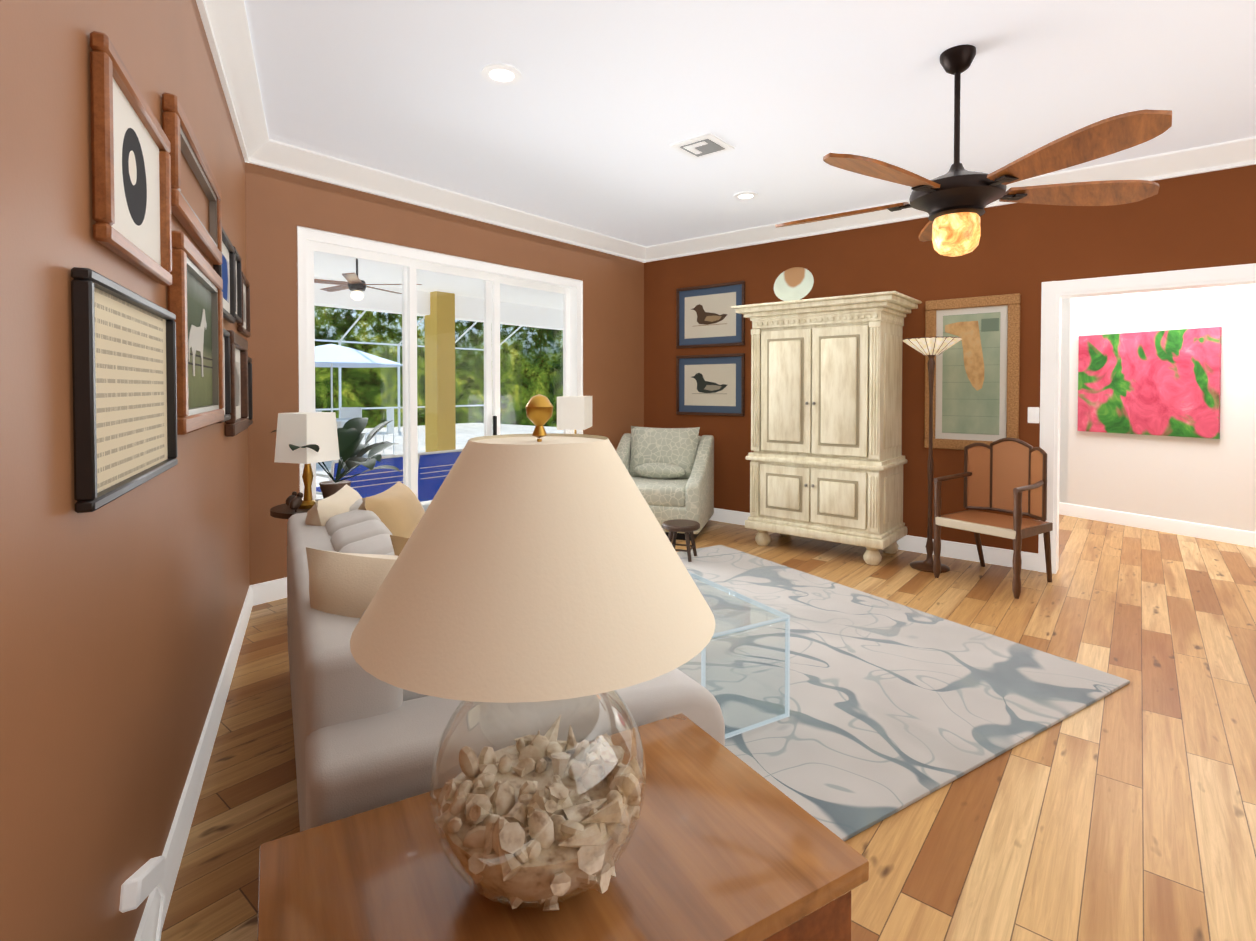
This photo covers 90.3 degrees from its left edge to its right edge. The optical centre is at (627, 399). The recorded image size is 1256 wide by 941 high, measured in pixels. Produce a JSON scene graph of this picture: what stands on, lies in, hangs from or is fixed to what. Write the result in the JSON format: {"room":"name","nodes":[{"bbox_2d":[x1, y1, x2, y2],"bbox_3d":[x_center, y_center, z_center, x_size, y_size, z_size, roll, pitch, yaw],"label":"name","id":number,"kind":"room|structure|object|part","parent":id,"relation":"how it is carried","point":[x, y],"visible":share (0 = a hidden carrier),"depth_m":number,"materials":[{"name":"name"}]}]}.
{"room":"living room","nodes":[
{"label":"living room","id":0,"kind":"room"},
{"bbox_2d":[0,0,249,940],"bbox_3d":[-0.409,-0.082,-0.181,0.150,2.920,9.500,-1,1,-27],"label":"wall","id":1,"kind":"structure","parent":0,"point":[119,617],"depth_m":1.13,"materials":[{"name":"paint"}]},
{"bbox_2d":[71,267,177,512],"bbox_3d":[-1.099,-0.021,1.399,0.028,0.420,0.740,-1,1,-27],"label":"framed picture","id":2,"kind":"object","parent":1,"relation":"attached to","point":[124,376],"visible":0.98,"depth_m":1.28,"materials":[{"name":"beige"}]},
{"bbox_2d":[90,31,171,285],"bbox_3d":[-1.117,-0.497,1.426,0.028,0.390,0.580,-1,1,-27],"label":"picture","id":3,"kind":"object","parent":1,"relation":"attached to","point":[131,177],"visible":0.98,"depth_m":1.35,"materials":[{"name":"brown wood"}]},
{"bbox_2d":[119,855,165,940],"bbox_3d":[-1.096,1.167,1.420,0.035,0.312,0.271,-1,1,-27],"label":"power strip","id":4,"kind":"object","parent":1,"relation":"attached to","point":[140,885],"visible":0.98,"depth_m":1.37,"materials":[{"name":"white plastic"}]},
{"bbox_2d":[162,92,221,264],"bbox_3d":[-1.477,-0.700,2.148,0.035,0.310,0.940,-1,1,-27],"label":"picture","id":5,"kind":"object","parent":1,"relation":"attached to","point":[178,130],"visible":0.79,"depth_m":1.97,"materials":[{"name":"brown wood"}]},
{"bbox_2d":[167,231,223,434],"bbox_3d":[-1.475,-0.195,2.158,0.040,0.580,0.860,-1,1,-27],"label":"framed picture","id":6,"kind":"object","parent":1,"relation":"attached to","point":[195,298],"visible":0.96,"depth_m":2.10},
{"bbox_2d":[188,309,212,376],"bbox_3d":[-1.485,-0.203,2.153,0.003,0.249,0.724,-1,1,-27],"label":"art","id":7,"kind":"object","parent":6,"relation":"attached to","point":[200,321],"depth_m":2.22,"materials":[{"name":"grey"}]},
{"bbox_2d":[213,227,234,322],"bbox_3d":[-1.817,-0.552,2.819,0.028,0.370,0.520,-1,1,-27],"label":"picture","id":8,"kind":"object","parent":1,"relation":"attached to","point":[225,270],"visible":0.6,"depth_m":2.92,"materials":[{"name":"black"}]},
{"bbox_2d":[218,328,230,422],"bbox_3d":[-1.754,-0.105,2.702,0.028,0.400,0.340,-1,1,-27],"label":"picture","id":9,"kind":"object","parent":1,"relation":"attached to","point":[227,379],"visible":0.35,"depth_m":2.83,"materials":[{"name":"black"}]},
{"bbox_2d":[225,330,248,436],"bbox_3d":[-1.989,-0.078,3.184,0.040,0.490,0.690,-1,1,-27],"label":"picture","id":10,"kind":"object","parent":1,"relation":"attached to","point":[237,423],"visible":0.83,"depth_m":3.24,"materials":[{"name":"brown wood"}]},
{"bbox_2d":[233,246,241,322],"bbox_3d":[-2.008,-0.579,3.199,0.028,0.350,0.310,-1,1,-27],"label":"picture","id":11,"kind":"object","parent":1,"relation":"attached to","point":[238,292],"visible":0.6,"depth_m":3.31,"materials":[{"name":"black"}]},
{"bbox_2d":[237,272,249,336],"bbox_3d":[-2.199,-0.535,3.579,0.028,0.330,0.440,-1,1,-27],"label":"picture","id":12,"kind":"object","parent":1,"relation":"attached to","point":[243,327],"visible":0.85,"depth_m":3.66,"materials":[{"name":"brown wood"}]},
{"bbox_2d":[247,357,252,425],"bbox_3d":[-2.253,-0.048,3.695,0.028,0.410,0.380,-1,1,-27],"label":"picture","id":13,"kind":"object","parent":1,"relation":"attached to","point":[250,408],"visible":0.29,"depth_m":3.84,"materials":[{"name":"black wood"}]},
{"bbox_2d":[196,0,313,169],"bbox_3d":[-0.248,-1.473,-0.209,8.597,0.138,3.926,1,1,39],"label":"crown molding","id":14,"kind":"structure","parent":1,"relation":"attached to","point":[226,26],"depth_m":2.99,"materials":[{"name":"white wood"}]},
{"bbox_2d":[245,162,643,584],"bbox_3d":[-1.275,-0.184,5.431,0.200,2.920,4.750,1,1,39],"label":"wall","id":15,"kind":"structure","parent":0,"point":[280,206],"depth_m":4.38,"materials":[{"name":"paint"}]},
{"bbox_2d":[298,228,581,510],"bbox_3d":[-1.383,0.057,5.272,0.140,2.445,2.740,1,1,39],"label":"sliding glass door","id":16,"kind":"structure","parent":15,"relation":"attached to","point":[409,261],"depth_m":4.87,"materials":[{"name":"white"}]},
{"bbox_2d":[297,225,582,491],"bbox_3d":[-1.399,0.053,5.285,0.200,2.451,2.752,1,1,39],"label":"trim","id":17,"kind":"structure","parent":15,"relation":"attached to","point":[328,232],"depth_m":4.64,"materials":[{"name":"white wood"}]},
{"bbox_2d":[276,152,647,261],"bbox_3d":[-1.052,-1.575,5.414,0.135,0.138,3.750,1,1,39],"label":"crown molding","id":18,"kind":"structure","parent":15,"relation":"attached to","point":[316,166],"depth_m":4.95,"materials":[{"name":"white wood"}]},
{"bbox_2d":[134,502,1255,940],"bbox_3d":[3.343,1.235,4.124,8.634,0.130,15.106,1,1,39],"label":"baseboard","id":19,"kind":"structure","parent":15,"relation":"attached to","point":[258,594],"depth_m":3.98,"materials":[{"name":"white"}]},
{"bbox_2d":[160,514,1255,940],"bbox_3d":[3.493,1.327,4.300,8.646,0.060,17.000,1,1,39],"label":"floor","id":20,"kind":"structure","parent":0,"point":[1126,812],"depth_m":2.20,"materials":[{"name":"brown wood"}]},
{"bbox_2d":[270,412,400,625],"bbox_3d":[-1.669,0.690,3.828,0.913,1.230,0.906,1,1,39],"label":"table","id":21,"kind":"object","parent":20,"relation":"on","point":[306,439],"visible":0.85,"depth_m":3.62,"materials":[{"name":"brown wood"}]},
{"bbox_2d":[274,412,339,511],"bbox_3d":[-1.867,0.353,3.644,0.308,0.550,0.308,1,1,39],"label":"lamp","id":22,"kind":"object","parent":21,"relation":"on","point":[295,430],"depth_m":3.57,"materials":[{"name":"white fabric"}]},
{"bbox_2d":[271,417,400,498],"bbox_3d":[-1.666,0.374,3.827,0.913,0.503,0.895,1,1,39],"label":"plant","id":23,"kind":"object","parent":21,"relation":"on","point":[306,441],"depth_m":3.64,"materials":[{"name":"green plant"}]},
{"bbox_2d":[287,481,724,831],"bbox_3d":[-0.674,0.850,2.316,0.995,0.965,2.120,-1,1,-30],"label":"sofa","id":24,"kind":"object","parent":20,"relation":"on","point":[364,740],"visible":0.44,"depth_m":1.42,"materials":[{"name":"white fabric"}]},
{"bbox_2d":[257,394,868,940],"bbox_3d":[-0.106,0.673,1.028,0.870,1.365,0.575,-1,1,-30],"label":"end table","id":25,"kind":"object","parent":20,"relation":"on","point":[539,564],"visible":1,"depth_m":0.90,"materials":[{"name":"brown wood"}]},
{"bbox_2d":[350,394,715,910],"bbox_3d":[-0.139,0.373,0.989,0.550,0.763,0.550,-1,1,-30],"label":"lamp","id":26,"kind":"object","parent":25,"relation":"on","point":[538,569],"depth_m":0.86,"materials":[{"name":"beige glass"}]},
{"bbox_2d":[557,396,591,433],"bbox_3d":[-0.465,0.621,5.532,0.484,1.295,0.550,1,1,39],"label":"lamp","id":27,"kind":"object","parent":20,"relation":"on","point":[574,413],"visible":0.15,"depth_m":5.27,"materials":[{"name":"white fabric"}]},
{"bbox_2d":[616,426,713,540],"bbox_3d":[0.300,0.773,6.116,0.960,0.982,0.920,0,1,16],"label":"armchair","id":28,"kind":"object","parent":20,"relation":"on","point":[671,471],"visible":0.71,"depth_m":6.11,"materials":[{"name":"grey fabric"}]},
{"bbox_2d":[731,267,921,564],"bbox_3d":[1.649,0.062,5.290,1.370,2.433,0.720,1,1,39],"label":"armoire","id":29,"kind":"object","parent":20,"relation":"on","point":[826,457],"visible":1,"depth_m":5.04,"materials":[{"name":"beige wood"}]},
{"bbox_3d":[1.466,-0.984,5.489,0.370,0.348,0.136,1,1,39],"label":"plate","id":30,"kind":"part","parent":29,"relation":"part of","materials":[{"name":"ceramic"}]},
{"bbox_2d":[677,545,1129,840],"bbox_3d":[0.311,1.305,3.405,2.950,0.016,2.950,-1,1,-31],"label":"rug","id":31,"kind":"object","parent":20,"relation":"on","point":[895,707],"visible":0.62,"depth_m":2.81,"materials":[{"name":"beige fabric"}]},
{"bbox_2d":[662,519,699,561],"bbox_3d":[0.424,1.126,4.988,0.304,0.281,0.304,0,1,19],"label":"stool","id":32,"kind":"object","parent":31,"relation":"on","point":[673,527],"visible":0.88,"depth_m":4.92,"materials":[{"name":"brown wood"}]},
{"bbox_2d":[687,570,789,738],"bbox_3d":[0.225,1.094,2.914,0.435,0.421,1.025,-1,1,-30],"label":"coffee table","id":33,"kind":"object","parent":31,"relation":"on","point":[780,614],"visible":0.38,"depth_m":2.55,"materials":[{"name":"glass"}]},
{"bbox_2d":[903,337,961,572],"bbox_3d":[2.306,0.413,4.764,0.402,1.750,0.402,1,1,39],"label":"floor lamp","id":34,"kind":"object","parent":20,"relation":"on","point":[930,347],"visible":0.96,"depth_m":4.75,"materials":[{"name":"bronze metal"},{"name":"glass"}]},
{"bbox_2d":[933,438,1052,598],"bbox_3d":[2.622,0.790,4.455,0.616,1.016,0.593,-1,1,-34],"label":"cane chair","id":35,"kind":"object","parent":20,"relation":"on","point":[1006,475],"visible":1,"depth_m":4.50,"materials":[{"name":"brown wood"}]},
{"bbox_2d":[244,0,1255,246],"bbox_3d":[3.416,-1.684,4.309,8.846,0.120,17.000,1,1,39],"label":"ceiling","id":36,"kind":"structure","parent":0,"point":[593,114],"depth_m":3.26,"materials":[{"name":"white paint"}]},
{"bbox_2d":[481,63,521,84],"bbox_3d":[-0.619,-1.609,3.065,0.196,0.044,0.196,1,1,39],"label":"recessed light","id":37,"kind":"object","parent":36,"relation":"in","point":[502,73],"visible":0.96,"depth_m":3.06,"materials":[{"name":"white"}]},
{"bbox_2d":[670,133,734,159],"bbox_3d":[0.475,-1.609,3.991,0.300,0.019,0.300,1,1,39],"label":"ceiling vent","id":38,"kind":"object","parent":36,"relation":"in","point":[702,146],"visible":0.98,"depth_m":3.96,"materials":[{"name":"white metal"}]},
{"bbox_2d":[733,191,757,199],"bbox_3d":[0.943,-1.644,5.004,0.196,0.044,0.196,1,1,39],"label":"recessed light","id":39,"kind":"object","parent":36,"relation":"in","point":[746,195],"visible":0.96,"depth_m":5.00,"materials":[{"name":"white"}]},
{"bbox_2d":[775,44,1171,256],"bbox_3d":[1.459,-1.134,2.942,1.643,0.930,1.715,1,1,39],"label":"ceiling fan","id":40,"kind":"object","parent":36,"relation":"hanging from","point":[955,200],"visible":1,"depth_m":2.78,"materials":[{"name":"brown wood"}]},
{"bbox_2d":[644,164,1255,553],"bbox_3d":[3.514,-0.166,4.417,8.896,2.920,0.150,1,1,39],"label":"wall","id":41,"kind":"structure","parent":0,"point":[1193,221],"depth_m":5.09,"materials":[{"name":"paint"}]},
{"bbox_2d":[676,281,744,348],"bbox_3d":[0.842,-0.863,6.473,0.820,0.640,0.028,1,1,39],"label":"framed picture","id":42,"kind":"object","parent":41,"relation":"attached to","point":[707,316],"visible":1,"depth_m":6.47},
{"bbox_2d":[691,304,727,326],"bbox_3d":[0.836,-0.881,6.480,0.453,0.227,0.004,1,1,39],"label":"art","id":43,"kind":"object","parent":42,"relation":"attached to","point":[702,315],"depth_m":6.47,"materials":[{"name":"brown paper"}]},
{"bbox_2d":[676,353,744,416],"bbox_3d":[0.842,-0.148,6.486,0.820,0.630,0.028,1,1,39],"label":"framed picture","id":44,"kind":"object","parent":41,"relation":"attached to","point":[713,385],"visible":1,"depth_m":6.47},
{"bbox_2d":[692,373,726,393],"bbox_3d":[0.836,-0.166,6.493,0.453,0.222,0.004,1,1,39],"label":"art","id":45,"kind":"object","parent":44,"relation":"attached to","point":[702,383],"depth_m":6.49,"materials":[{"name":"grey paper"}]},
{"bbox_2d":[640,136,1255,262],"bbox_3d":[3.424,-1.554,4.282,8.496,0.138,0.135,1,1,39],"label":"crown molding","id":46,"kind":"structure","parent":41,"relation":"attached to","point":[1240,152],"depth_m":4.57,"materials":[{"name":"white wood"}]},
{"bbox_2d":[924,293,1019,449],"bbox_3d":[2.712,-0.200,4.953,0.665,1.210,0.030,1,1,39],"label":"picture","id":47,"kind":"object","parent":41,"relation":"attached to","point":[976,384],"visible":0.81,"depth_m":4.93},
{"bbox_2d":[1028,407,1039,422],"bbox_3d":[3.048,0.119,4.699,0.075,0.120,0.013,1,1,39],"label":"switch plate","id":48,"kind":"object","parent":41,"relation":"attached to","point":[1033,414],"visible":1,"depth_m":4.69,"materials":[{"name":"white plastic"}]},
{"bbox_2d":[1038,263,1255,573],"bbox_3d":[3.819,0.219,4.166,1.785,2.160,0.184,1,1,39],"label":"door frame","id":49,"kind":"structure","parent":41,"relation":"attached to","point":[1053,293],"depth_m":4.60,"materials":[{"name":"white wood"}]},
{"bbox_2d":[1059,284,1255,531],"bbox_3d":[5.977,-0.211,6.906,1.933,2.920,6.297,1,1,39],"label":"wall","id":50,"kind":"structure","parent":0,"point":[1208,481],"depth_m":4.50,"materials":[{"name":"white paint"}]},
{"bbox_2d":[1077,327,1221,438],"bbox_3d":[5.029,-0.156,6.098,0.035,1.000,1.150,-1,1,-27],"label":"framed picture","id":51,"kind":"object","parent":50,"relation":"attached to","point":[1164,383],"visible":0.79,"depth_m":6.02},
{"label":"outside","id":52,"kind":"structure","parent":0,"visible":0},
{"bbox_2d":[314,252,562,329],"bbox_3d":[-1.994,-1.401,7.452,3.500,0.460,22.000,1,1,39],"label":"porch ceiling","id":53,"kind":"structure","parent":52,"point":[393,275],"depth_m":8.36,"materials":[{"name":"white paint"}]},
{"bbox_2d":[314,259,421,299],"bbox_3d":[-2.747,-1.230,6.282,1.194,0.478,1.241,1,1,39],"label":"fan","id":54,"kind":"object","parent":53,"relation":"hanging from","point":[350,279],"depth_m":6.21,"materials":[{"name":"brown wood"}]},
{"bbox_2d":[314,305,562,427],"bbox_3d":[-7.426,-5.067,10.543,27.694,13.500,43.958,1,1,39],"label":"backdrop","id":55,"kind":"structure","parent":52,"point":[386,333],"depth_m":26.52,"materials":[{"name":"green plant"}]},
{"bbox_2d":[316,423,562,510],"bbox_3d":[-6.829,1.202,11.460,16.000,0.050,22.000,1,1,39],"label":"floor","id":56,"kind":"structure","parent":52,"point":[464,431],"depth_m":17.85,"materials":[{"name":"white concrete"}]},
{"bbox_2d":[315,344,401,454],"bbox_3d":[-6.125,0.001,12.930,2.900,2.300,2.900,1,1,39],"label":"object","id":57,"kind":"object","parent":56,"relation":"on","point":[360,357],"depth_m":12.83,"materials":[{"name":"white fabric"}]},
{"bbox_2d":[316,449,462,501],"bbox_3d":[-2.334,0.893,6.415,0.708,0.733,1.726,1,1,39],"label":"glider","id":58,"kind":"object","parent":56,"relation":"on","point":[377,481],"depth_m":6.06,"materials":[{"name":"blue fabric"},{"name":"white painted metal"}]},
{"bbox_2d":[315,310,521,430],"bbox_3d":[-6.350,-0.829,13.034,10.370,3.935,17.170,1,1,39],"label":"cage","id":59,"kind":"object","parent":56,"relation":"on","point":[340,341],"depth_m":19.68,"materials":[{"name":"white metal"}]},
{"bbox_2d":[425,291,455,451],"bbox_3d":[-2.698,-0.153,8.982,0.300,2.730,0.300,1,1,39],"label":"column","id":60,"kind":"structure","parent":56,"relation":"on","point":[441,335],"depth_m":8.87,"materials":[{"name":"yellow paint"}]}
]}

